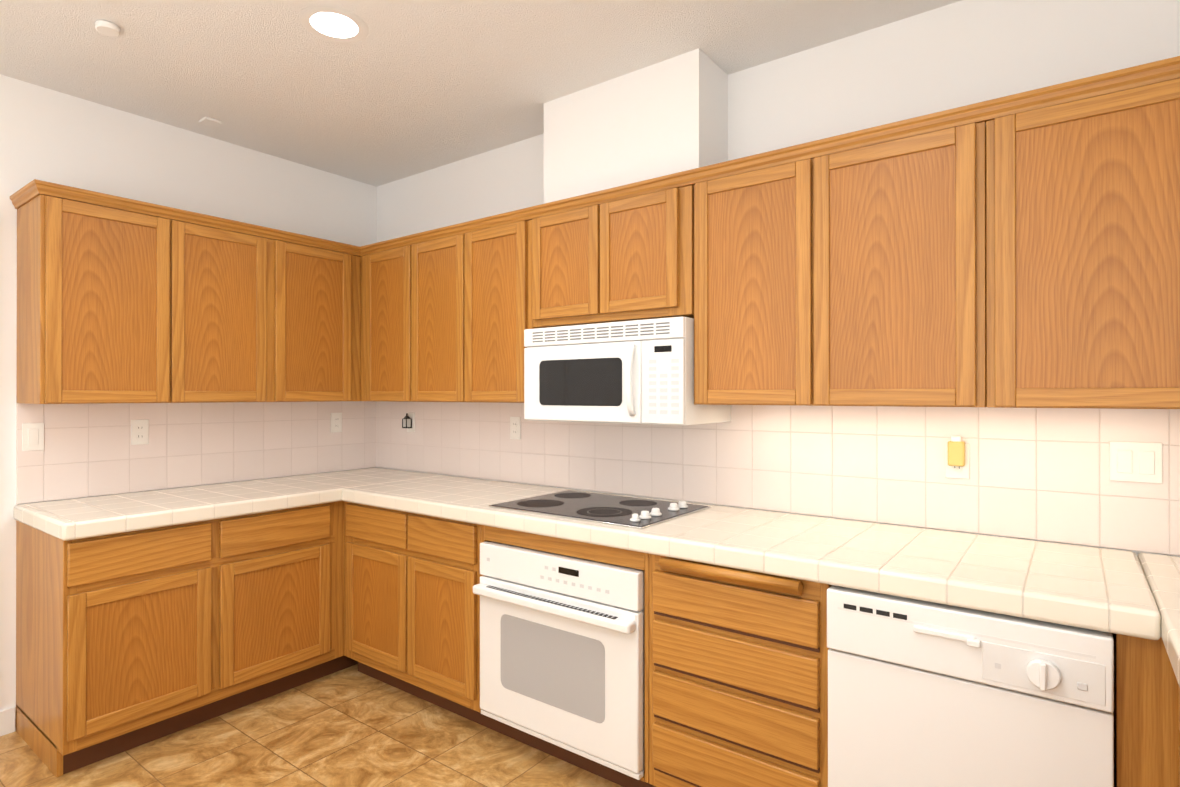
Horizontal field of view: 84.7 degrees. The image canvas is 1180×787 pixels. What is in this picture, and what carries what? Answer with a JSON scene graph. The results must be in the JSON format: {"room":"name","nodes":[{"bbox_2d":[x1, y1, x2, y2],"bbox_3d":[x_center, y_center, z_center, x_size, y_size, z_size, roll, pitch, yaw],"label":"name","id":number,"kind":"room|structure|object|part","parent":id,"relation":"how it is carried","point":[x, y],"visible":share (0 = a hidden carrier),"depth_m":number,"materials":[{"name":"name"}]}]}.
{"room":"kitchen","nodes":[
{"label":"kitchen","id":0,"kind":"room"},
{"bbox_2d":[0,74,376,710],"bbox_3d":[-2.652,0.044,2.310,0.120,2.650,4.540,0,0,37],"label":"wall","id":1,"kind":"structure","parent":0,"point":[50,135],"depth_m":2.91,"materials":[{"name":"white paint"}]},
{"bbox_2d":[0,707,15,735],"bbox_3d":[-2.350,1.320,2.602,0.012,0.100,0.063,0,0,37],"label":"baseboard","id":2,"kind":"structure","parent":1,"relation":"attached to","point":[8,721],"depth_m":2.60,"materials":[{"name":"white"}]},
{"bbox_2d":[16,195,191,403],"bbox_3d":[-2.048,-0.355,2.725,0.348,0.790,0.487,0,0,37],"label":"upper cabinet","id":3,"kind":"object","parent":1,"relation":"attached to","point":[117,306],"depth_m":2.59,"materials":[{"name":"brown wood"}]},
{"bbox_2d":[10,185,30,208],"bbox_3d":[-2.213,-0.774,2.544,0.300,0.046,0.042,0,0,37],"label":"crown molding","id":4,"kind":"structure","parent":3,"relation":"on","point":[16,198],"depth_m":2.57,"materials":[{"name":"brown wood"}]},
{"bbox_2d":[16,401,375,503],"bbox_3d":[-1.825,0.231,3.310,0.008,0.439,1.692,0,0,37],"label":"backsplash","id":5,"kind":"structure","parent":1,"relation":"attached to","point":[89,450],"depth_m":3.12,"materials":[{"name":"tile"}]},
{"bbox_2d":[22,423,43,450],"bbox_3d":[-2.293,0.178,2.667,0.009,0.114,0.070,0,0,37],"label":"light switch","id":6,"kind":"object","parent":5,"relation":"attached to","point":[32,436],"visible":1,"depth_m":2.67,"materials":[{"name":"white plastic"}]},
{"bbox_2d":[131,419,148,444],"bbox_3d":[-2.066,0.177,2.973,0.008,0.114,0.070,0,0,37],"label":"electrical outlet","id":7,"kind":"object","parent":5,"relation":"attached to","point":[139,431],"visible":1,"depth_m":2.97,"materials":[{"name":"white plastic"}]},
{"bbox_2d":[331,413,341,432],"bbox_3d":[-1.474,0.169,3.765,0.008,0.114,0.070,0,0,37],"label":"electrical outlet","id":8,"kind":"object","parent":5,"relation":"attached to","point":[336,422],"visible":1,"depth_m":3.76,"materials":[{"name":"white plastic"}]},
{"bbox_2d":[188,224,275,402],"bbox_3d":[-1.820,-0.354,3.031,0.348,0.790,0.487,0,0,37],"label":"upper cabinet","id":9,"kind":"object","parent":1,"relation":"attached to","point":[232,285],"depth_m":2.98,"materials":[{"name":"brown wood"}]},
{"bbox_3d":[-1.929,-0.355,2.609,0.019,0.782,0.416,0,0,37],"label":"door","id":10,"kind":"part","parent":9,"relation":"part of","materials":[{"name":"brown wood"}]},
{"bbox_3d":[-1.677,-0.354,2.946,0.019,0.782,0.406,0,0,37],"label":"door","id":11,"kind":"part","parent":9,"relation":"part of","materials":[{"name":"brown wood"}]},
{"bbox_2d":[276,240,360,401],"bbox_3d":[-1.524,-0.353,3.426,0.348,0.790,0.500,0,0,37],"label":"upper cabinet","id":12,"kind":"object","parent":1,"relation":"attached to","point":[318,291],"depth_m":3.32,"materials":[{"name":"brown wood"}]},
{"bbox_3d":[-1.407,-0.353,3.309,0.019,0.782,0.409,0,0,37],"label":"door","id":13,"kind":"part","parent":12,"relation":"part of","materials":[{"name":"brown wood"}]},
{"bbox_2d":[0,664,622,786],"bbox_3d":[-0.901,1.397,0.999,4.490,0.060,4.540,0,0,37],"label":"floor","id":14,"kind":"structure","parent":0,"point":[352,726],"depth_m":2.46,"materials":[{"name":"tile"}]},
{"bbox_2d":[16,516,239,777],"bbox_3d":[-1.911,0.942,2.671,0.628,0.856,0.568,0,0,37],"label":"base cabinet","id":15,"kind":"object","parent":14,"relation":"on","point":[125,641],"depth_m":2.46,"materials":[{"name":"brown wood"}]},
{"bbox_3d":[-1.691,0.603,2.458,0.019,0.153,0.470,0,0,37],"label":"drawer","id":16,"kind":"part","parent":15,"relation":"part of","materials":[{"name":"brown wood"}]},
{"bbox_2d":[240,502,335,707],"bbox_3d":[-1.652,0.943,3.018,0.628,0.856,0.579,0,0,37],"label":"base cabinet","id":17,"kind":"object","parent":14,"relation":"on","point":[288,556],"depth_m":2.91,"materials":[{"name":"brown wood"}]},
{"bbox_3d":[-1.691,0.965,2.458,0.019,0.510,0.470,0,0,37],"label":"door","id":18,"kind":"part","parent":17,"relation":"part of","materials":[{"name":"brown wood"}]},
{"bbox_2d":[336,501,357,671],"bbox_3d":[-1.287,0.944,3.506,0.628,0.856,0.743,0,0,37],"label":"base cabinet","id":19,"kind":"object","parent":14,"relation":"on","point":[342,662],"depth_m":3.13,"materials":[{"name":"brown wood"}]},
{"bbox_2d":[14,476,341,540],"bbox_3d":[-1.762,0.482,2.835,0.656,0.062,1.032,0,0,37],"label":"countertop","id":20,"kind":"structure","parent":19,"relation":"on","point":[79,518],"depth_m":2.65,"materials":[{"name":"white tile"}]},
{"bbox_3d":[-1.381,0.604,2.872,0.019,0.153,0.491,0,0,37],"label":"drawer","id":21,"kind":"part","parent":19,"relation":"part of","materials":[{"name":"brown wood"}]},
{"bbox_3d":[-1.381,0.966,2.871,0.019,0.510,0.491,0,0,37],"label":"door","id":22,"kind":"part","parent":19,"relation":"part of","materials":[{"name":"brown wood"}]},
{"bbox_2d":[344,501,415,694],"bbox_3d":[-0.791,0.943,3.208,0.559,0.856,0.628,0,0,37],"label":"base cabinet","id":23,"kind":"object","parent":14,"relation":"on","point":[380,543],"depth_m":2.95,"materials":[{"name":"brown wood"}]},
{"bbox_2d":[290,467,1179,638],"bbox_3d":[0.179,0.481,2.447,4.230,0.062,0.670,0,0,37],"label":"countertop","id":24,"kind":"structure","parent":23,"relation":"on","point":[1128,593],"depth_m":1.86,"materials":[{"name":"white tile"}]},
{"bbox_2d":[489,490,710,528],"bbox_3d":[0.037,0.433,2.566,0.720,0.031,0.510,0,0,37],"label":"cooktop","id":25,"kind":"object","parent":24,"relation":"in","point":[641,513],"visible":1,"depth_m":2.50,"materials":[{"name":"black glass"}]},
{"bbox_2d":[412,514,583,734],"bbox_3d":[-0.450,0.943,2.953,0.522,0.856,0.628,0,0,37],"label":"base cabinet","id":26,"kind":"object","parent":14,"relation":"on","point":[446,609],"depth_m":2.66,"materials":[{"name":"brown wood"}]},
{"bbox_3d":[-0.982,0.604,2.970,0.452,0.153,0.019,0,0,37],"label":"drawer","id":27,"kind":"part","parent":26,"relation":"part of","materials":[{"name":"brown wood"}]},
{"bbox_3d":[-0.982,0.966,2.970,0.452,0.510,0.019,0,0,37],"label":"door","id":28,"kind":"part","parent":26,"relation":"part of","materials":[{"name":"brown wood"}]},
{"bbox_3d":[-0.624,0.604,2.703,0.418,0.153,0.019,0,0,37],"label":"drawer","id":29,"kind":"part","parent":26,"relation":"part of","materials":[{"name":"brown wood"}]},
{"bbox_3d":[-0.624,0.965,2.702,0.418,0.510,0.019,0,0,37],"label":"door","id":30,"kind":"part","parent":26,"relation":"part of","materials":[{"name":"brown wood"}]},
{"bbox_2d":[473,541,644,779],"bbox_3d":[0.024,0.919,2.532,0.734,0.671,0.638,0,0,37],"label":"built-in oven","id":31,"kind":"object","parent":26,"relation":"in","point":[562,651],"visible":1,"depth_m":2.27,"materials":[{"name":"white metal"}]},
{"bbox_3d":[-0.152,0.746,2.296,0.722,0.052,0.048,0,0,37],"label":"handle","id":32,"kind":"part","parent":31,"relation":"part of","materials":[{"name":"white"}]},
{"bbox_2d":[636,551,831,786],"bbox_3d":[0.590,0.941,2.175,0.590,0.856,0.630,0,0,37],"label":"base cabinet","id":33,"kind":"object","parent":14,"relation":"on","point":[736,677],"depth_m":1.91,"materials":[{"name":"brown wood"}]},
{"bbox_2d":[827,585,1113,786],"bbox_3d":[1.039,0.943,1.775,0.596,0.850,0.637,0,0,37],"label":"dishwasher","id":34,"kind":"object","parent":14,"relation":"on","point":[921,693],"visible":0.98,"depth_m":1.54,"materials":[{"name":"white metal"}]},
{"bbox_2d":[1179,687,1179,786],"bbox_3d":[1.284,0.939,0.908,0.632,0.856,0.512,0,0,37],"label":"base cabinet","id":35,"kind":"object","parent":14,"relation":"on","point":[1179,730],"visible":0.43,"depth_m":1.16,"materials":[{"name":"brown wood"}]},
{"bbox_2d":[1146,607,1179,686],"bbox_3d":[0.708,0.476,0.173,0.660,0.062,2.340,0,0,37],"label":"countertop","id":36,"kind":"structure","parent":35,"relation":"on","point":[1160,622],"depth_m":1.28,"materials":[{"name":"white tile"}]},
{"bbox_3d":[1.057,0.601,1.117,0.019,0.153,0.450,0,0,37],"label":"drawer","id":37,"kind":"part","parent":35,"relation":"part of","materials":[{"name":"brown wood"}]},
{"bbox_3d":[1.057,0.962,1.116,0.019,0.510,0.450,0,0,37],"label":"door","id":38,"kind":"part","parent":35,"relation":"part of","materials":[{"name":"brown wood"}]},
{"bbox_2d":[0,0,961,186],"bbox_3d":[-0.901,-1.333,1.005,4.490,0.100,4.540,0,0,37],"label":"ceiling","id":39,"kind":"structure","parent":0,"point":[402,89],"depth_m":2.47,"materials":[{"name":"white paint"}]},
{"bbox_2d":[95,20,119,36],"bbox_3d":[-1.676,-1.269,2.251,0.070,0.022,0.070,0,0,37],"label":"smoke detector","id":40,"kind":"object","parent":39,"relation":"attached to","point":[107,28],"visible":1,"depth_m":2.24,"materials":[{"name":"white plastic"}]},
{"bbox_2d":[199,117,221,126],"bbox_3d":[-1.779,-1.272,3.034,0.075,0.011,0.070,0,0,37],"label":"sensor","id":41,"kind":"object","parent":39,"relation":"attached to","point":[212,122],"visible":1,"depth_m":3.03,"materials":[{"name":"white plastic"}]},
{"bbox_2d":[299,6,368,42],"bbox_3d":[-0.887,-1.278,2.248,0.224,0.002,0.224,0,0,37],"label":"recessed light","id":42,"kind":"object","parent":39,"relation":"in","point":[335,23],"visible":1,"depth_m":2.24,"materials":[{"name":"white"}]},
{"bbox_2d":[377,0,1179,556],"bbox_3d":[0.469,0.045,2.737,4.370,2.650,0.120,0,0,37],"label":"wall","id":43,"kind":"structure","parent":0,"point":[959,54],"depth_m":2.25,"materials":[{"name":"white paint"}]},
{"bbox_2d":[360,255,367,400],"bbox_3d":[-1.244,-0.352,3.723,0.441,0.790,0.348,0,0,37],"label":"upper cabinet","id":44,"kind":"object","parent":43,"relation":"attached to","point":[364,259],"depth_m":3.52,"materials":[{"name":"brown wood"}]},
{"bbox_2d":[22,179,357,255],"bbox_3d":[-1.678,-0.773,2.961,0.042,0.046,1.350,0,0,37],"label":"crown molding","id":45,"kind":"structure","parent":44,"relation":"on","point":[35,188],"depth_m":2.79,"materials":[{"name":"brown wood"}]},
{"bbox_2d":[358,56,1179,256],"bbox_3d":[0.272,-0.774,2.398,3.840,0.046,0.042,0,0,37],"label":"crown molding","id":46,"kind":"structure","parent":44,"relation":"on","point":[1115,81],"depth_m":1.99,"materials":[{"name":"brown wood"}]},
{"bbox_2d":[368,244,415,401],"bbox_3d":[-0.930,-0.353,3.488,0.440,0.790,0.348,0,0,37],"label":"upper cabinet","id":47,"kind":"object","parent":43,"relation":"attached to","point":[391,273],"depth_m":3.35,"materials":[{"name":"brown wood"}]},
{"bbox_2d":[416,232,471,401],"bbox_3d":[-0.642,-0.353,3.274,0.499,0.790,0.348,0,0,37],"label":"upper cabinet","id":48,"kind":"object","parent":43,"relation":"attached to","point":[444,265],"depth_m":3.11,"materials":[{"name":"brown wood"}]},
{"bbox_3d":[-1.053,-0.353,3.375,0.377,0.782,0.019,0,0,37],"label":"door","id":49,"kind":"part","parent":48,"relation":"part of","materials":[{"name":"brown wood"}]},
{"bbox_2d":[472,217,539,402],"bbox_3d":[-0.317,-0.354,3.031,0.525,0.790,0.348,0,0,37],"label":"upper cabinet","id":50,"kind":"object","parent":43,"relation":"attached to","point":[505,258],"depth_m":2.87,"materials":[{"name":"brown wood"}]},
{"bbox_3d":[-0.739,-0.354,3.140,0.378,0.782,0.019,0,0,37],"label":"door","id":51,"kind":"part","parent":50,"relation":"part of","materials":[{"name":"brown wood"}]},
{"bbox_3d":[-0.428,-0.354,2.908,0.378,0.782,0.019,0,0,37],"label":"door","id":52,"kind":"part","parent":50,"relation":"part of","materials":[{"name":"brown wood"}]},
{"bbox_2d":[540,203,607,327],"bbox_3d":[0.013,-0.517,2.785,0.412,0.465,0.348,0,0,37],"label":"upper cabinet","id":53,"kind":"object","parent":43,"relation":"attached to","point":[573,243],"depth_m":2.63,"materials":[{"name":"brown wood"}]},
{"bbox_2d":[544,48,727,203],"bbox_3d":[0.174,-1.044,2.729,0.760,0.472,0.250,0,0,37],"label":"chase","id":54,"kind":"object","parent":43,"relation":"attached to","point":[665,117],"visible":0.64,"depth_m":2.57,"materials":[{"name":"white paint"}]},
{"bbox_2d":[608,185,691,321],"bbox_3d":[0.278,-0.517,2.586,0.451,0.465,0.348,0,0,37],"label":"upper cabinet","id":55,"kind":"object","parent":43,"relation":"attached to","point":[650,235],"depth_m":2.42,"materials":[{"name":"brown wood"}]},
{"bbox_3d":[-0.103,-0.530,2.666,0.345,0.431,0.019,0,0,37],"label":"door","id":56,"kind":"part","parent":55,"relation":"part of","materials":[{"name":"brown wood"}]},
{"bbox_2d":[524,316,730,424],"bbox_3d":[0.132,-0.078,2.637,0.755,0.383,0.439,0,0,37],"label":"microwave","id":57,"kind":"object","parent":55,"relation":"attached to","point":[635,372],"visible":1,"depth_m":2.45,"materials":[{"name":"white plastic"}]},
{"bbox_3d":[0.149,-0.050,2.378,0.024,0.264,0.045,0,0,37],"label":"handle","id":58,"kind":"part","parent":57,"relation":"part of","materials":[{"name":"white plastic"}]},
{"bbox_3d":[0.261,-0.042,2.325,0.175,0.303,0.017,0,0,37],"label":"panel","id":59,"kind":"part","parent":57,"relation":"part of","materials":[{"name":"white plastic"}]},
{"bbox_3d":[0.181,-0.531,2.454,0.345,0.431,0.019,0,0,37],"label":"door","id":60,"kind":"part","parent":55,"relation":"part of","materials":[{"name":"brown wood"}]},
{"bbox_2d":[692,154,831,405],"bbox_3d":[0.657,-0.355,2.303,0.481,0.790,0.348,0,0,37],"label":"upper cabinet","id":61,"kind":"object","parent":43,"relation":"attached to","point":[762,238],"depth_m":2.15,"materials":[{"name":"brown wood"}]},
{"bbox_2d":[376,401,1179,555],"bbox_3d":[0.386,0.230,2.719,4.242,0.439,0.008,0,0,37],"label":"backsplash","id":62,"kind":"structure","parent":43,"relation":"attached to","point":[1042,474],"depth_m":2.29,"materials":[{"name":"tile"}]},
{"bbox_2d":[402,412,414,431],"bbox_3d":[-1.061,0.168,3.758,0.070,0.114,0.058,0,0,37],"label":"electrical outlet","id":63,"kind":"object","parent":62,"relation":"attached to","point":[408,421],"visible":1,"depth_m":3.76,"materials":[{"name":"white plastic"}]},
{"bbox_3d":[-1.046,0.168,3.778,0.070,0.114,0.008,0,0,37],"label":"plate","id":64,"kind":"part","parent":63,"relation":"part of","materials":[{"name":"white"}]},
{"bbox_2d":[510,417,520,438],"bbox_3d":[-0.379,0.175,3.280,0.070,0.114,0.008,0,0,37],"label":"electrical outlet","id":65,"kind":"object","parent":62,"relation":"attached to","point":[515,427],"visible":1,"depth_m":3.27,"materials":[{"name":"white plastic"}]},
{"bbox_2d":[945,436,969,478],"bbox_3d":[1.185,0.207,2.094,0.070,0.139,0.036,0,0,37],"label":"electrical outlet","id":66,"kind":"object","parent":62,"relation":"attached to","point":[957,457],"visible":1,"depth_m":2.09,"materials":[{"name":"white plastic"}]},
{"bbox_2d":[1109,441,1161,483],"bbox_3d":[1.549,0.195,1.839,0.115,0.114,0.009,0,0,37],"label":"double light switch","id":67,"kind":"object","parent":62,"relation":"attached to","point":[1135,461],"visible":1,"depth_m":1.84,"materials":[{"name":"white plastic"}]},
{"bbox_2d":[832,120,991,406],"bbox_3d":[0.974,-0.356,2.066,0.522,0.790,0.348,0,0,37],"label":"upper cabinet","id":68,"kind":"object","parent":43,"relation":"attached to","point":[912,216],"depth_m":1.88,"materials":[{"name":"brown wood"}]},
{"bbox_3d":[0.541,-0.356,2.184,0.408,0.782,0.019,0,0,37],"label":"door","id":69,"kind":"part","parent":68,"relation":"part of","materials":[{"name":"brown wood"}]},
{"bbox_3d":[0.890,-0.356,1.924,0.442,0.782,0.019,0,0,37],"label":"door","id":70,"kind":"part","parent":68,"relation":"part of","materials":[{"name":"brown wood"}]},
{"bbox_2d":[992,78,1179,408],"bbox_3d":[1.386,-0.357,1.759,0.506,0.790,0.348,0,0,37],"label":"upper cabinet","id":71,"kind":"object","parent":43,"relation":"attached to","point":[1030,258],"depth_m":1.64,"materials":[{"name":"brown wood"}]},
{"bbox_3d":[1.273,-0.357,1.637,0.425,0.782,0.019,0,0,37],"label":"door","id":72,"kind":"part","parent":71,"relation":"part of","materials":[{"name":"brown wood"}]}
]}

